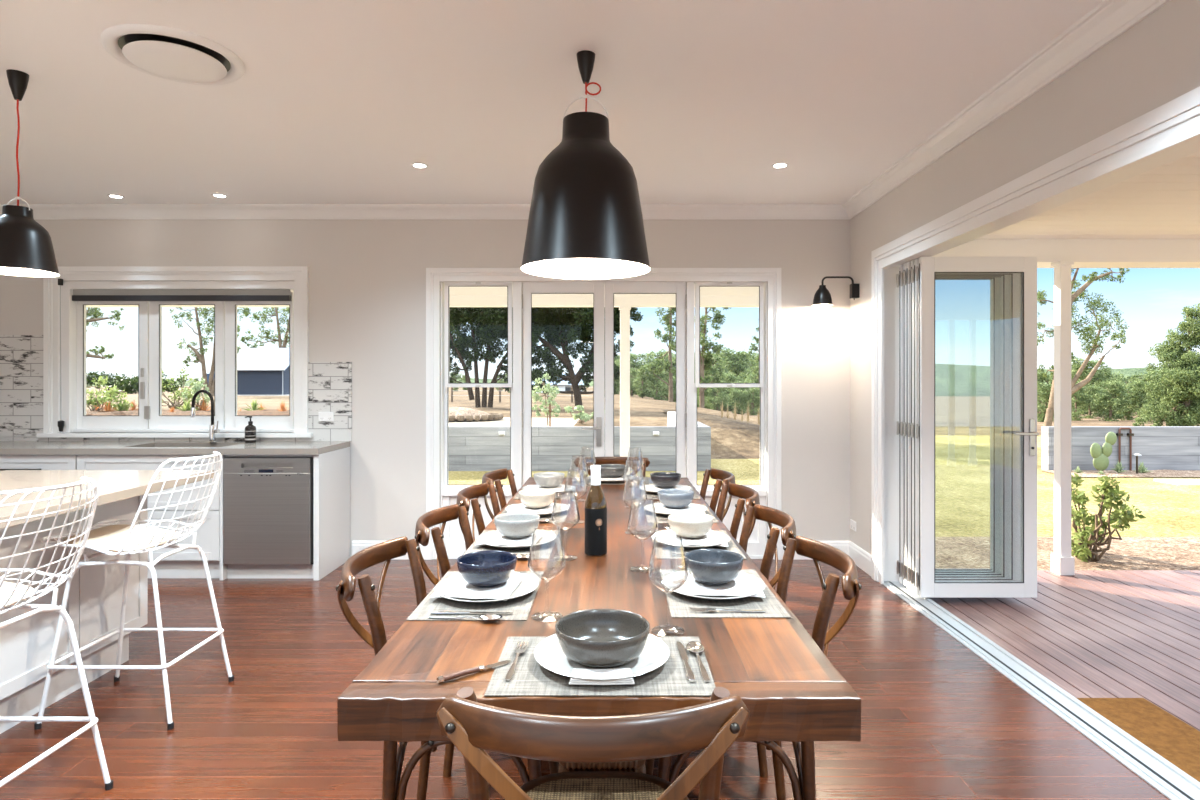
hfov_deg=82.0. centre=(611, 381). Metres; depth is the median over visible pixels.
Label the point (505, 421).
ground
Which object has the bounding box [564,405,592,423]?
bush
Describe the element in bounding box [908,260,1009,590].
door
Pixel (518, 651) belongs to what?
fork
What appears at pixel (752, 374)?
tree
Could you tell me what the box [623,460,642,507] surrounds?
wine glass
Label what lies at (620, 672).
napkin
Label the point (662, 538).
dinner plate
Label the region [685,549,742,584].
bowl
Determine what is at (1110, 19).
trim
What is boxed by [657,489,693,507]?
bowl
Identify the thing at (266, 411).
ground
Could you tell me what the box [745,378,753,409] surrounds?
tree
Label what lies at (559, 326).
tree
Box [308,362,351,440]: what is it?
backsplash
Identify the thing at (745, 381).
tree
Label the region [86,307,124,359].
tree
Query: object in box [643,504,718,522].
placemat
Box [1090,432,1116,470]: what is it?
prickly pear cactus
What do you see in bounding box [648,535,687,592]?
cup
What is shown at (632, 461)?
dining chair
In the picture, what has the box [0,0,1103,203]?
ceiling
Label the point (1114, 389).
tree
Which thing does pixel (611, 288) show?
door
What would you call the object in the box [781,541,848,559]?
baseboard
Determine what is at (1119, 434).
frame
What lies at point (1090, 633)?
deck
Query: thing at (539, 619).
wine glass
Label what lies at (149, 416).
window
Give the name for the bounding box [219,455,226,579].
filler panel
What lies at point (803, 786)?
dining chair
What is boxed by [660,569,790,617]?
placemat
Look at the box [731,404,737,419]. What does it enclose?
dry grass tuft
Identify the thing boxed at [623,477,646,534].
wine glass
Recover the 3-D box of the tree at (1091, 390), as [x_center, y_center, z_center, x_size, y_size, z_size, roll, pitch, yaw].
[29.825,1.346,42.991,2.126,2.386,1.763,0,0,19]
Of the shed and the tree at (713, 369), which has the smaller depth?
the shed
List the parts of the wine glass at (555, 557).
stem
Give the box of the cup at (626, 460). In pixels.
[623,460,642,486]
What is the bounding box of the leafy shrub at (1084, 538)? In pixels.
[1071,473,1145,561]
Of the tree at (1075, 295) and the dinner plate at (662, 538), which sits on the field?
the tree at (1075, 295)
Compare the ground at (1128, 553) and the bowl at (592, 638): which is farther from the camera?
the ground at (1128, 553)
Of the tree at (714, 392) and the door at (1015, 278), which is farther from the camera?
the tree at (714, 392)
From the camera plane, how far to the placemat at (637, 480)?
4.06 m
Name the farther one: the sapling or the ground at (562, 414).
the ground at (562, 414)
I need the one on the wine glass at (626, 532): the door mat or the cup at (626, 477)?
the cup at (626, 477)
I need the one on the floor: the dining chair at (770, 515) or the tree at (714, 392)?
the dining chair at (770, 515)
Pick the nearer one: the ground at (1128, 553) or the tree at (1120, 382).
the ground at (1128, 553)
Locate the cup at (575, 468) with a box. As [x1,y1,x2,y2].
[564,468,586,499]
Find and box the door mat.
[1077,698,1199,781]
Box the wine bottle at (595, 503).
[585,465,606,555]
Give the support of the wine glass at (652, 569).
on the dining table
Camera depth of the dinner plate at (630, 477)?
4.03 m
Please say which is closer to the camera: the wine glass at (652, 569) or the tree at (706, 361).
the wine glass at (652, 569)
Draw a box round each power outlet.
[318,412,333,420]
[850,519,855,531]
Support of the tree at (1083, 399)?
on the field
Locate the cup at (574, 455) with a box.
[569,455,587,481]
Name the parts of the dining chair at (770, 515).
leg, leg, rail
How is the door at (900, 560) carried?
in the wall at (1155, 62)
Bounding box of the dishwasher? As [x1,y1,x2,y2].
[223,455,313,577]
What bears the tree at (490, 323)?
on the field
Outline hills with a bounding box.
[86,364,1162,396]
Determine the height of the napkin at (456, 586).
0.016 m
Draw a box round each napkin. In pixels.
[430,574,522,600]
[475,532,543,546]
[507,504,554,513]
[525,485,564,491]
[569,668,634,684]
[601,475,629,480]
[650,485,689,491]
[657,504,704,513]
[668,531,727,546]
[683,573,765,597]
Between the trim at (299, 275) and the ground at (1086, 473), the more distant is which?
the ground at (1086, 473)
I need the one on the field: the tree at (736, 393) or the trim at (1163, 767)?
the tree at (736, 393)
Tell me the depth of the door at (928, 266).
4.28 m
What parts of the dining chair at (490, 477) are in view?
rail, leg, leg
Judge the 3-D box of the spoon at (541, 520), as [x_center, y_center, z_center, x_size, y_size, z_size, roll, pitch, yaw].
[-0.352,0.585,2.906,0.192,0.009,0.040,0,0,4]
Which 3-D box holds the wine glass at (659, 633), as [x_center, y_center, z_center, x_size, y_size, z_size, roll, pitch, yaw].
[0.133,0.481,1.640,0.096,0.222,0.096,0,0,-27]
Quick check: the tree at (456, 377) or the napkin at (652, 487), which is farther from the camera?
the tree at (456, 377)
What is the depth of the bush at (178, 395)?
21.99 m
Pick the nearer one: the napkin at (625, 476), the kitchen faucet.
the napkin at (625, 476)
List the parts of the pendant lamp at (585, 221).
lamp shade, red cord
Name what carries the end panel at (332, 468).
on the floor
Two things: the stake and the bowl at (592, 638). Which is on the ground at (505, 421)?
the stake
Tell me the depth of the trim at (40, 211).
5.25 m
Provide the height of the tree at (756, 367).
6.014 m
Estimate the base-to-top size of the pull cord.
1.166 m
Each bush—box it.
[86,371,187,393]
[86,375,132,410]
[162,367,197,408]
[181,376,209,410]
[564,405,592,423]
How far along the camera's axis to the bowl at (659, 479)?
3.65 m
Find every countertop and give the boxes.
[0,441,349,454]
[0,470,213,528]
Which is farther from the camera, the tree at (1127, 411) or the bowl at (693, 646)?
the tree at (1127, 411)
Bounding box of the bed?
[449,407,503,420]
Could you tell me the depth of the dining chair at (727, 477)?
3.74 m
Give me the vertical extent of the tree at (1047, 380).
4.521 m
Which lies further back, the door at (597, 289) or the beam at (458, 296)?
the beam at (458, 296)
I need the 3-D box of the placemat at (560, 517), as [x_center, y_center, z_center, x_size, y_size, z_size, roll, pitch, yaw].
[-0.350,0.592,3.120,0.300,0.002,0.442,0,0,0]
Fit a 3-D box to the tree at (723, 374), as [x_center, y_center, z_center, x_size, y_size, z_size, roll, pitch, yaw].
[12.802,1.099,76.534,3.208,4.956,3.411,0,0,43]
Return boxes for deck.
[930,570,1199,730]
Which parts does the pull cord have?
cord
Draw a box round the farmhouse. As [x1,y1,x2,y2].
[532,373,583,392]
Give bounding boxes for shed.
[237,348,288,395]
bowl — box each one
[457,551,516,586]
[478,614,502,620]
[494,513,539,537]
[519,489,555,507]
[534,472,564,487]
[555,609,649,668]
[600,464,628,476]
[650,472,680,487]
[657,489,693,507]
[668,513,712,537]
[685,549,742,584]
[686,641,704,652]
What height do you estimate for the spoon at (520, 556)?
0.009 m
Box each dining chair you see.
[335,536,558,799]
[415,504,472,777]
[436,687,749,799]
[456,483,499,541]
[482,468,516,519]
[574,457,649,476]
[645,536,861,799]
[700,468,734,521]
[716,483,759,538]
[739,504,795,777]
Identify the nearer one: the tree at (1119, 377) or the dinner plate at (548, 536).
the dinner plate at (548, 536)
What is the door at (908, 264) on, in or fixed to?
in the wall at (1155, 62)
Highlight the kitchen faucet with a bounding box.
[191,390,219,442]
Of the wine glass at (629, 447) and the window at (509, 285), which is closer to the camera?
the wine glass at (629, 447)
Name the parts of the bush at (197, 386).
stem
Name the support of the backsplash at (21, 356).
attached to the wall at (367, 278)
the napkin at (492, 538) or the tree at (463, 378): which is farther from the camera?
the tree at (463, 378)
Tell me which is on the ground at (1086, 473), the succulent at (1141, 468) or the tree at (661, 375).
the succulent at (1141, 468)
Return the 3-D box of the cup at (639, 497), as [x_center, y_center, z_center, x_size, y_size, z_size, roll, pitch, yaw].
[0.097,0.435,2.180,0.096,0.130,0.096,0,0,10]
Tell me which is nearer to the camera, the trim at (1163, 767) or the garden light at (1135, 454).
the trim at (1163, 767)
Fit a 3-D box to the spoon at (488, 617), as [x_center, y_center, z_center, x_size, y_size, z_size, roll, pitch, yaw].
[-0.365,0.585,1.716,0.192,0.009,0.040,0,0,7]
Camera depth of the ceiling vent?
2.76 m
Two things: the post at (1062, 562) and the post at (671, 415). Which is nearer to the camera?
the post at (1062, 562)
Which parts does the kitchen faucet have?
lever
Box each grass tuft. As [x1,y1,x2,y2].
[99,401,116,411]
[128,400,137,410]
[197,399,210,410]
[277,400,288,410]
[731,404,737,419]
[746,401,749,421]
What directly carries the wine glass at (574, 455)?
on the dining table
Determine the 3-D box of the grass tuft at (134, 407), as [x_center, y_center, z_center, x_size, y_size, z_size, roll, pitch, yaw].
[-12.837,0.628,18.505,0.391,0.403,0.455,0,0,33]
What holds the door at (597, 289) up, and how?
attached to the window at (453, 539)
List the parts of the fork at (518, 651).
handle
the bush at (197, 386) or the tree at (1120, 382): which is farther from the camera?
the tree at (1120, 382)
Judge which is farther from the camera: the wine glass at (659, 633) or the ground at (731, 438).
the ground at (731, 438)
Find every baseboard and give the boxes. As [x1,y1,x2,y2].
[352,541,425,559]
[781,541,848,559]
[849,541,870,575]
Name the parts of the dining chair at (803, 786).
leg, leg, leg, leg, rail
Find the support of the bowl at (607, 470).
on the napkin at (625, 476)
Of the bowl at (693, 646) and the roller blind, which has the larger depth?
the roller blind
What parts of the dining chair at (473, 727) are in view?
leg, rail, woven seat, leg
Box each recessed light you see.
[107,194,124,198]
[211,193,227,197]
[411,162,427,167]
[772,162,788,167]
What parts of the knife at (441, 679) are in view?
handle, blade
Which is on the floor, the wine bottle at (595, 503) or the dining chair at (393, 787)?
the dining chair at (393, 787)
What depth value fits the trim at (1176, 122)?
3.16 m
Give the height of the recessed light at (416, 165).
0.006 m
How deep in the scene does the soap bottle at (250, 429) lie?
5.13 m
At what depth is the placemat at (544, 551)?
2.44 m
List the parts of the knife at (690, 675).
blade, handle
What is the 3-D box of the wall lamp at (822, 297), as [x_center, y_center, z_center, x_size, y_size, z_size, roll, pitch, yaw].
[1.659,-0.677,5.112,0.337,0.214,0.142,0,0,4]
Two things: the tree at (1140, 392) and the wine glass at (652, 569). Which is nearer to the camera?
the wine glass at (652, 569)
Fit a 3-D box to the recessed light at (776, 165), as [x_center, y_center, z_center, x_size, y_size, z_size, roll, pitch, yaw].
[1.040,-1.339,4.270,0.104,0.006,0.104,0,0,0]
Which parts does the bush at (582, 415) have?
stem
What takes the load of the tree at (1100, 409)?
on the field
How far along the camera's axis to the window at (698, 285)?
5.33 m
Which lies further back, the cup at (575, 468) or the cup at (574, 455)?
the cup at (574, 455)
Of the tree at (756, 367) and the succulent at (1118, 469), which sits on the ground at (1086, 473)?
the succulent at (1118, 469)
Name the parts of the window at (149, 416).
bifold sash, bifold sash, bifold sash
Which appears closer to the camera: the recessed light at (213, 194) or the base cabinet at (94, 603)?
the base cabinet at (94, 603)
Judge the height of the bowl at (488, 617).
0.009 m
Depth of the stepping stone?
9.94 m
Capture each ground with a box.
[86,409,288,414]
[449,418,578,425]
[489,411,585,417]
[574,411,667,425]
[663,410,759,458]
[935,537,1199,569]
[1040,470,1199,476]
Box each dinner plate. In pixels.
[434,572,538,602]
[477,529,555,548]
[505,503,568,515]
[522,484,575,493]
[534,634,669,679]
[588,474,635,482]
[639,484,691,493]
[644,503,707,515]
[651,529,729,548]
[663,570,764,599]
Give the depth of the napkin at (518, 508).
3.07 m
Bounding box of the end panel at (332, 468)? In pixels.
[314,447,349,579]
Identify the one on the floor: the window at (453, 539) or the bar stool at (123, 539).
the bar stool at (123, 539)
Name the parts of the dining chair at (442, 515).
rail, leg, leg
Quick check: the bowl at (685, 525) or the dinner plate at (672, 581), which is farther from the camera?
the bowl at (685, 525)
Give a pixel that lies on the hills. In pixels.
(950, 379)
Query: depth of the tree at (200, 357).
45.94 m
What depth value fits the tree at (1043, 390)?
33.99 m
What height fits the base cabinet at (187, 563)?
0.860 m
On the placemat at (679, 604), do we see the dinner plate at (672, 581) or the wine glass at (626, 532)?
the dinner plate at (672, 581)
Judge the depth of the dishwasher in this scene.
4.71 m
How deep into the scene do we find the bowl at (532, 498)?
3.06 m
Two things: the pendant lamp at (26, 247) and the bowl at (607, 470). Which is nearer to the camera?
the pendant lamp at (26, 247)
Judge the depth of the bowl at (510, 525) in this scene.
2.48 m
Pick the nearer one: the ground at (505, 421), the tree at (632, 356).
the ground at (505, 421)
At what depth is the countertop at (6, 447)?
4.77 m
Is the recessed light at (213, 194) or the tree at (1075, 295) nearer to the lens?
the recessed light at (213, 194)
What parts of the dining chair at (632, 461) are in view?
leg, rail, leg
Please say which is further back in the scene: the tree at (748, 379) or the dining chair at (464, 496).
the tree at (748, 379)
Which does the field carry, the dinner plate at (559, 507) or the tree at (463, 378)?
the tree at (463, 378)
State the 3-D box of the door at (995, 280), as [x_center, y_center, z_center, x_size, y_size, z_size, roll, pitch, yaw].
[2.245,0.280,4.537,0.679,2.113,0.050,0,0,0]
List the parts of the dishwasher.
control panel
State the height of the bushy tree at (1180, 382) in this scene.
4.703 m
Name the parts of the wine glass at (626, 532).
stem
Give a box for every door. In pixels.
[522,282,604,484]
[605,282,686,476]
[897,265,991,583]
[901,263,999,585]
[904,262,1000,588]
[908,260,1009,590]
[911,259,1020,593]
[916,257,1038,597]
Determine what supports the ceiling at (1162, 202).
attached to the wall at (1155, 62)
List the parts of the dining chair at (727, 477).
leg, leg, rail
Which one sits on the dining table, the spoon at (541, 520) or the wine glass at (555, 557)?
the wine glass at (555, 557)
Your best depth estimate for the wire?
29.95 m
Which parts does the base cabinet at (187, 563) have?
drawer, drawer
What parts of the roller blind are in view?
rail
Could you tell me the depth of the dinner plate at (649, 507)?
3.13 m
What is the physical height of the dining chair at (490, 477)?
0.864 m
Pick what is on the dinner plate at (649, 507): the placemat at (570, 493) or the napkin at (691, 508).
the napkin at (691, 508)
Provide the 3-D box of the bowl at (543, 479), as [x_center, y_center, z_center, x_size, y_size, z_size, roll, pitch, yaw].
[-0.338,0.529,3.710,0.166,0.070,0.166,0,0,0]
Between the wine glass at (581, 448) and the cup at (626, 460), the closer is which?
the cup at (626, 460)
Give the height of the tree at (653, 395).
3.226 m
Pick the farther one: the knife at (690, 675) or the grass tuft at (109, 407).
the grass tuft at (109, 407)
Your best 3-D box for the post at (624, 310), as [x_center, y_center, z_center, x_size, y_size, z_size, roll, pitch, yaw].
[0.134,0.363,7.150,0.124,2.290,0.124,0,0,0]
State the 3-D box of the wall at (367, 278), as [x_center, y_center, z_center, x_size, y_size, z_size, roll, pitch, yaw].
[-1.756,0.008,5.375,7.487,2.700,0.160,0,0,0]
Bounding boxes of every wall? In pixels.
[0,220,849,556]
[449,421,710,470]
[850,0,1199,553]
[1041,426,1199,469]
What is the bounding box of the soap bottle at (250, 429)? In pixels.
[245,416,255,442]
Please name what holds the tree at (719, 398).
on the field
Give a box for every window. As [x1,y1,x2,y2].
[61,281,293,432]
[77,292,293,428]
[441,282,766,558]
[444,282,512,488]
[694,282,763,488]
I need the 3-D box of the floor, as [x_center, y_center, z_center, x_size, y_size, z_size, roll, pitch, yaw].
[-1.817,1.383,1.067,7.287,0.050,8.455,0,0,0]
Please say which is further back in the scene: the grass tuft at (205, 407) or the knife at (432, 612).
the grass tuft at (205, 407)
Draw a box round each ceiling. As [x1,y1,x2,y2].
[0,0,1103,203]
[977,151,1199,238]
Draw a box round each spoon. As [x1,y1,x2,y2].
[428,614,502,620]
[516,554,531,558]
[539,519,550,521]
[686,641,709,681]
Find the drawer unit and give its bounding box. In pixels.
[0,455,76,470]
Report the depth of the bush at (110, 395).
17.77 m
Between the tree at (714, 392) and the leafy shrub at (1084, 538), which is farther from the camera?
the tree at (714, 392)
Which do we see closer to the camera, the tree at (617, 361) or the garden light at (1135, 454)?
the garden light at (1135, 454)
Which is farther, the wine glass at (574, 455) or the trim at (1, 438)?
the trim at (1, 438)
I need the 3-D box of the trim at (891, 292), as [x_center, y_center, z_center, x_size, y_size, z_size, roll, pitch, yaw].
[1.910,0.283,4.690,0.154,2.150,0.020,0,0,0]
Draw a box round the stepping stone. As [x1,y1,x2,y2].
[1153,479,1199,484]
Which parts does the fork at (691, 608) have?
handle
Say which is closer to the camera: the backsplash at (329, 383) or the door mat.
the door mat
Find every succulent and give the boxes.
[1074,466,1082,472]
[1111,461,1125,472]
[1133,462,1151,472]
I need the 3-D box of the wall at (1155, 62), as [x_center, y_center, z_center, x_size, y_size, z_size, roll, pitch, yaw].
[1.907,0.008,1.147,0.160,2.700,8.295,0,0,0]
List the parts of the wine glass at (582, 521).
stem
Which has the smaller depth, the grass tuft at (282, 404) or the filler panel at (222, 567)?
the filler panel at (222, 567)
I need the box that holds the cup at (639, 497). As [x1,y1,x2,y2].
[627,497,657,539]
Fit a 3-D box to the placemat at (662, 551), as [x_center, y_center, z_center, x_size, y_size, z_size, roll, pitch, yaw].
[0.300,0.592,2.530,0.300,0.002,0.442,0,0,0]
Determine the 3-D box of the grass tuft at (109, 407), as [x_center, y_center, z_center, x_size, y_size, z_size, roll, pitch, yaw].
[-12.758,0.619,17.488,0.513,0.422,0.555,0,0,0]
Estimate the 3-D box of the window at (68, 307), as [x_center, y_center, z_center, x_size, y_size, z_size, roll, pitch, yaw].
[-3.333,-0.192,5.377,1.802,1.166,0.157,0,0,0]
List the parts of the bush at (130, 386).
stem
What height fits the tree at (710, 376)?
4.282 m
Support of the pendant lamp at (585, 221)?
hanging from the ceiling at (334, 101)
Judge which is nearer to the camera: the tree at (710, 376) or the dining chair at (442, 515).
the dining chair at (442, 515)
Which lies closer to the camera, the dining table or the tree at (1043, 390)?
the dining table
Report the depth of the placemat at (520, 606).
1.81 m
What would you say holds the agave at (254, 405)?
on the ground at (266, 411)
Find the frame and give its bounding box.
[1116,427,1133,470]
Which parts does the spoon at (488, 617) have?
handle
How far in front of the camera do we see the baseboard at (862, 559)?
5.02 m
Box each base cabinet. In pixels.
[0,495,147,733]
[77,455,218,577]
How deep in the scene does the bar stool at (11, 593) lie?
2.20 m
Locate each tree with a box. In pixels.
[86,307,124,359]
[170,307,247,395]
[240,307,288,350]
[449,307,509,407]
[449,372,461,390]
[461,374,470,389]
[495,374,504,390]
[532,307,642,407]
[614,376,619,394]
[616,360,632,391]
[619,367,644,396]
[630,353,647,392]
[632,366,651,397]
[637,357,661,397]
[638,307,675,401]
[640,349,675,398]
[646,368,668,399]
[648,372,663,399]
[658,373,675,401]
[660,374,675,400]
[694,307,730,407]
[694,348,732,372]
[694,364,728,402]
[694,374,714,405]
[697,387,711,408]
[704,387,731,410]
[705,380,729,410]
[710,346,757,403]
[716,371,735,410]
[723,371,750,410]
[727,380,752,412]
[728,388,748,414]
[738,368,758,407]
[741,373,759,412]
[743,387,759,414]
[745,352,758,376]
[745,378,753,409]
[747,319,758,378]
[1037,268,1130,425]
[1037,370,1052,411]
[1037,381,1053,421]
[1071,357,1112,413]
[1071,380,1093,420]
[1074,384,1103,418]
[1088,387,1125,417]
[1093,380,1131,420]
[1094,367,1116,412]
[1101,376,1128,410]
[1101,382,1130,414]
[1110,371,1139,412]
[1112,384,1143,419]
[1122,380,1156,420]
[1126,370,1161,398]
[1132,303,1199,425]
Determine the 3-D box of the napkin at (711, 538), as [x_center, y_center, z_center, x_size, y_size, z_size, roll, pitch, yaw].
[0.312,0.572,2.530,0.211,0.015,0.196,0,0,4]
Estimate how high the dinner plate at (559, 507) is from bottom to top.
0.022 m
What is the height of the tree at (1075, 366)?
5.459 m
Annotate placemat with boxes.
[406,571,543,620]
[463,530,558,558]
[484,637,715,695]
[493,504,570,522]
[513,486,576,498]
[574,477,649,484]
[638,486,700,498]
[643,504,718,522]
[650,530,745,558]
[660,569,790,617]
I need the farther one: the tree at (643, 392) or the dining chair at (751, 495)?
the tree at (643, 392)
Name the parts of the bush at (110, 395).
stem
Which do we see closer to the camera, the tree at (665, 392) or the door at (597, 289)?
the door at (597, 289)
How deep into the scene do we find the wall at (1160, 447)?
11.30 m
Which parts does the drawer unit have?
bar handle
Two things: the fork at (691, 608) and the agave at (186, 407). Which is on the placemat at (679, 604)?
the fork at (691, 608)
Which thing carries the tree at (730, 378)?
on the field
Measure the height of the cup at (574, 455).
0.130 m
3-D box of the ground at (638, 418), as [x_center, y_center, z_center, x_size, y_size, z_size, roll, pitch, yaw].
[0.405,0.857,15.710,2.310,0.022,8.580,0,0,0]
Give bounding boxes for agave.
[115,399,133,410]
[176,398,197,410]
[241,398,265,410]
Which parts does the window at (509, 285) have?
sash, sash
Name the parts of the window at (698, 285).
sash, sash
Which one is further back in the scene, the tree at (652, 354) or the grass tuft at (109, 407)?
the tree at (652, 354)
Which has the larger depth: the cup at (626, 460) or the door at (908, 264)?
the door at (908, 264)
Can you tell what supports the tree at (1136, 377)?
on the field
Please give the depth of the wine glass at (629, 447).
3.89 m
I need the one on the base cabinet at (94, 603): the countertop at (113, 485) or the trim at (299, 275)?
the countertop at (113, 485)
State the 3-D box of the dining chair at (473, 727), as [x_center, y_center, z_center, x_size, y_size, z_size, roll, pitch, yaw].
[-0.030,0.927,1.299,0.498,0.864,0.596,0,0,0]
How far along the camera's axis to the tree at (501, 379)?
79.86 m
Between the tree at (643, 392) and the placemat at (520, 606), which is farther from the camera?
the tree at (643, 392)
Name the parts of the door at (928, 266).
lever, lock plate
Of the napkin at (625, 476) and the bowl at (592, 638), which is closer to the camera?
the bowl at (592, 638)
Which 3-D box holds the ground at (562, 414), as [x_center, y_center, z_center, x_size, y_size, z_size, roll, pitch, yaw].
[-30.375,0.857,18.250,59.250,0.024,3.500,0,0,0]
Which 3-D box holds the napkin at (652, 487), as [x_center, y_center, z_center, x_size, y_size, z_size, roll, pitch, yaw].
[0.312,0.573,3.710,0.211,0.016,0.196,0,0,3]
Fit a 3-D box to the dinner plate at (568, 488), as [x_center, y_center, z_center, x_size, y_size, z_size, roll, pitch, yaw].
[-0.338,0.580,3.706,0.287,0.022,0.287,0,0,0]
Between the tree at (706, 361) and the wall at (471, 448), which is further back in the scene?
the tree at (706, 361)
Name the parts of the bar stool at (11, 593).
seat post, leg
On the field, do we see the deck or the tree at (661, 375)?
the tree at (661, 375)
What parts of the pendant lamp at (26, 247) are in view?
red cord, lamp shade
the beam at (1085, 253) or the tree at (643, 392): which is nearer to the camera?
the beam at (1085, 253)
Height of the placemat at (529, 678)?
0.002 m
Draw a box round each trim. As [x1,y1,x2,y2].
[0,204,849,219]
[0,437,307,440]
[37,266,312,437]
[426,268,780,559]
[842,0,1170,218]
[871,86,1199,583]
[882,581,1199,799]
[884,267,898,581]
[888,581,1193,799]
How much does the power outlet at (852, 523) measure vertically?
0.072 m
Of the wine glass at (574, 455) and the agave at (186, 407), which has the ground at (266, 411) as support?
the agave at (186, 407)
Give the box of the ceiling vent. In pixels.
[101,24,244,84]
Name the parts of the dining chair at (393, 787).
rail, leg, leg, leg, leg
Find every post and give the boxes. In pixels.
[619,306,630,474]
[668,412,675,425]
[1051,261,1074,574]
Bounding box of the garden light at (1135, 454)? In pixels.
[1132,453,1141,473]
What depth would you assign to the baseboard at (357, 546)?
5.28 m
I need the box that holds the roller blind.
[72,289,290,300]
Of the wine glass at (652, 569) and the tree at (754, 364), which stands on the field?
the tree at (754, 364)
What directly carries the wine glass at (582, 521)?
on the dining table
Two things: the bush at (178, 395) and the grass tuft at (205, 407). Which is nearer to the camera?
the grass tuft at (205, 407)
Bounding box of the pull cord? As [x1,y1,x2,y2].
[58,279,64,431]
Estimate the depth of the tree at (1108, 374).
66.11 m
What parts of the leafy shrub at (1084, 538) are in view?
stem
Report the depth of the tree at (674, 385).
58.65 m
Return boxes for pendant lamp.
[0,69,58,276]
[521,50,649,278]
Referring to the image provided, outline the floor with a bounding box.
[0,559,1169,799]
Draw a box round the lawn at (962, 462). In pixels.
[449,435,1199,536]
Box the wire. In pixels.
[452,395,509,395]
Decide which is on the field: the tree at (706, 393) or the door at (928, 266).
the tree at (706, 393)
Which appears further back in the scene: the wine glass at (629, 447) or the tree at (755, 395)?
the tree at (755, 395)
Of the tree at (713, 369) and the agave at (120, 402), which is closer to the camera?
the agave at (120, 402)
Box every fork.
[505,641,527,680]
[689,607,764,611]
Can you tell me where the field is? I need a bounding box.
[86,386,1199,434]
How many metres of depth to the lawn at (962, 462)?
9.19 m
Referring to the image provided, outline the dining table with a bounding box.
[337,477,860,773]
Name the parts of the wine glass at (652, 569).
stem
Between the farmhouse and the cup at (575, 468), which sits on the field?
the farmhouse
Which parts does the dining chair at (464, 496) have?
rail, leg, leg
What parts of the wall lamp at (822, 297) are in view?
lamp shade, arm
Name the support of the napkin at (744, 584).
on the dinner plate at (672, 581)
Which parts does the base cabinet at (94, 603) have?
panel, panel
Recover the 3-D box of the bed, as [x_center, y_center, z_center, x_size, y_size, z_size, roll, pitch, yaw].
[-3.536,0.700,15.589,2.155,0.287,1.778,0,0,0]
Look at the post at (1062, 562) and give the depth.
4.96 m
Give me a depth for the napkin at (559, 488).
3.70 m
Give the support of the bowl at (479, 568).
on the napkin at (456, 586)
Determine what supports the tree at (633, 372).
on the field
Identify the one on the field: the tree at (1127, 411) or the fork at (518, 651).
the tree at (1127, 411)
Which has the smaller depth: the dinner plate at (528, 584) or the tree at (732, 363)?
the dinner plate at (528, 584)
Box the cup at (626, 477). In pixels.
[623,477,646,508]
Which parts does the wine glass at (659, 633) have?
stem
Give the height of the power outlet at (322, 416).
0.072 m
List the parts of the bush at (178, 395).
stem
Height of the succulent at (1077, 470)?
0.129 m
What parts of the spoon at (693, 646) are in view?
handle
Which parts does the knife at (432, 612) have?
handle, blade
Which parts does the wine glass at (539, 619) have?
stem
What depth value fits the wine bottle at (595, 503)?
2.35 m
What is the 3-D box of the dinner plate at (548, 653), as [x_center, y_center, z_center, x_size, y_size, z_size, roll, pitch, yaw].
[-0.021,0.580,1.464,0.287,0.022,0.287,0,0,0]
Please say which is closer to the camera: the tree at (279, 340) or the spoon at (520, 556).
the spoon at (520, 556)
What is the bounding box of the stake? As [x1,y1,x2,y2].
[549,403,550,425]
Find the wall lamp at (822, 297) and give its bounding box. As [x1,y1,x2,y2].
[813,276,858,305]
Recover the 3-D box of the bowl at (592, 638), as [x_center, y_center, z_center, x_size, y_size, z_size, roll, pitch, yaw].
[-0.020,0.548,1.464,0.200,0.070,0.200,0,0,0]
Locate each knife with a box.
[431,611,512,613]
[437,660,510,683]
[676,641,695,681]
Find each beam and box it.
[86,284,758,306]
[931,239,1199,267]
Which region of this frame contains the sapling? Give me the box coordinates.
[532,372,560,425]
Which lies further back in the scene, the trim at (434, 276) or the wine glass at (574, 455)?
the trim at (434, 276)
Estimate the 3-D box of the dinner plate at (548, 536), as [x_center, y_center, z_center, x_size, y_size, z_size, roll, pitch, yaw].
[-0.348,0.580,2.530,0.287,0.022,0.287,0,0,0]
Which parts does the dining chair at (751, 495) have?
leg, leg, rail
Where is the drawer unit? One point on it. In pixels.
(7, 462)
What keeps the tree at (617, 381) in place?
on the field
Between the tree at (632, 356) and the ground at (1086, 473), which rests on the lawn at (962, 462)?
the ground at (1086, 473)
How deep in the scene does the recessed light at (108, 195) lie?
4.98 m
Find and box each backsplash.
[0,335,42,436]
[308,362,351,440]
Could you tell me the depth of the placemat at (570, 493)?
3.59 m
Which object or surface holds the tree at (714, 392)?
on the field
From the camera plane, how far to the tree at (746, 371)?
80.12 m
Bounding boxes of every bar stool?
[0,477,112,790]
[34,451,233,729]
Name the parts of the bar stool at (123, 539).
leg, seat post, leg, leg, seat post, seat post, leg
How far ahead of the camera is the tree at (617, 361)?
77.22 m
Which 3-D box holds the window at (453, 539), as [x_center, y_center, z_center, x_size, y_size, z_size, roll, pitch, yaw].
[-0.064,0.300,5.375,2.510,2.156,0.140,0,0,0]
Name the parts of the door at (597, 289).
lever, lock plate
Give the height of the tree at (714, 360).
8.849 m
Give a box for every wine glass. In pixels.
[528,526,565,621]
[551,491,579,560]
[564,468,586,522]
[569,455,587,500]
[579,448,595,485]
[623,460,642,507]
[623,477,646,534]
[626,447,643,487]
[627,497,657,571]
[648,535,687,636]

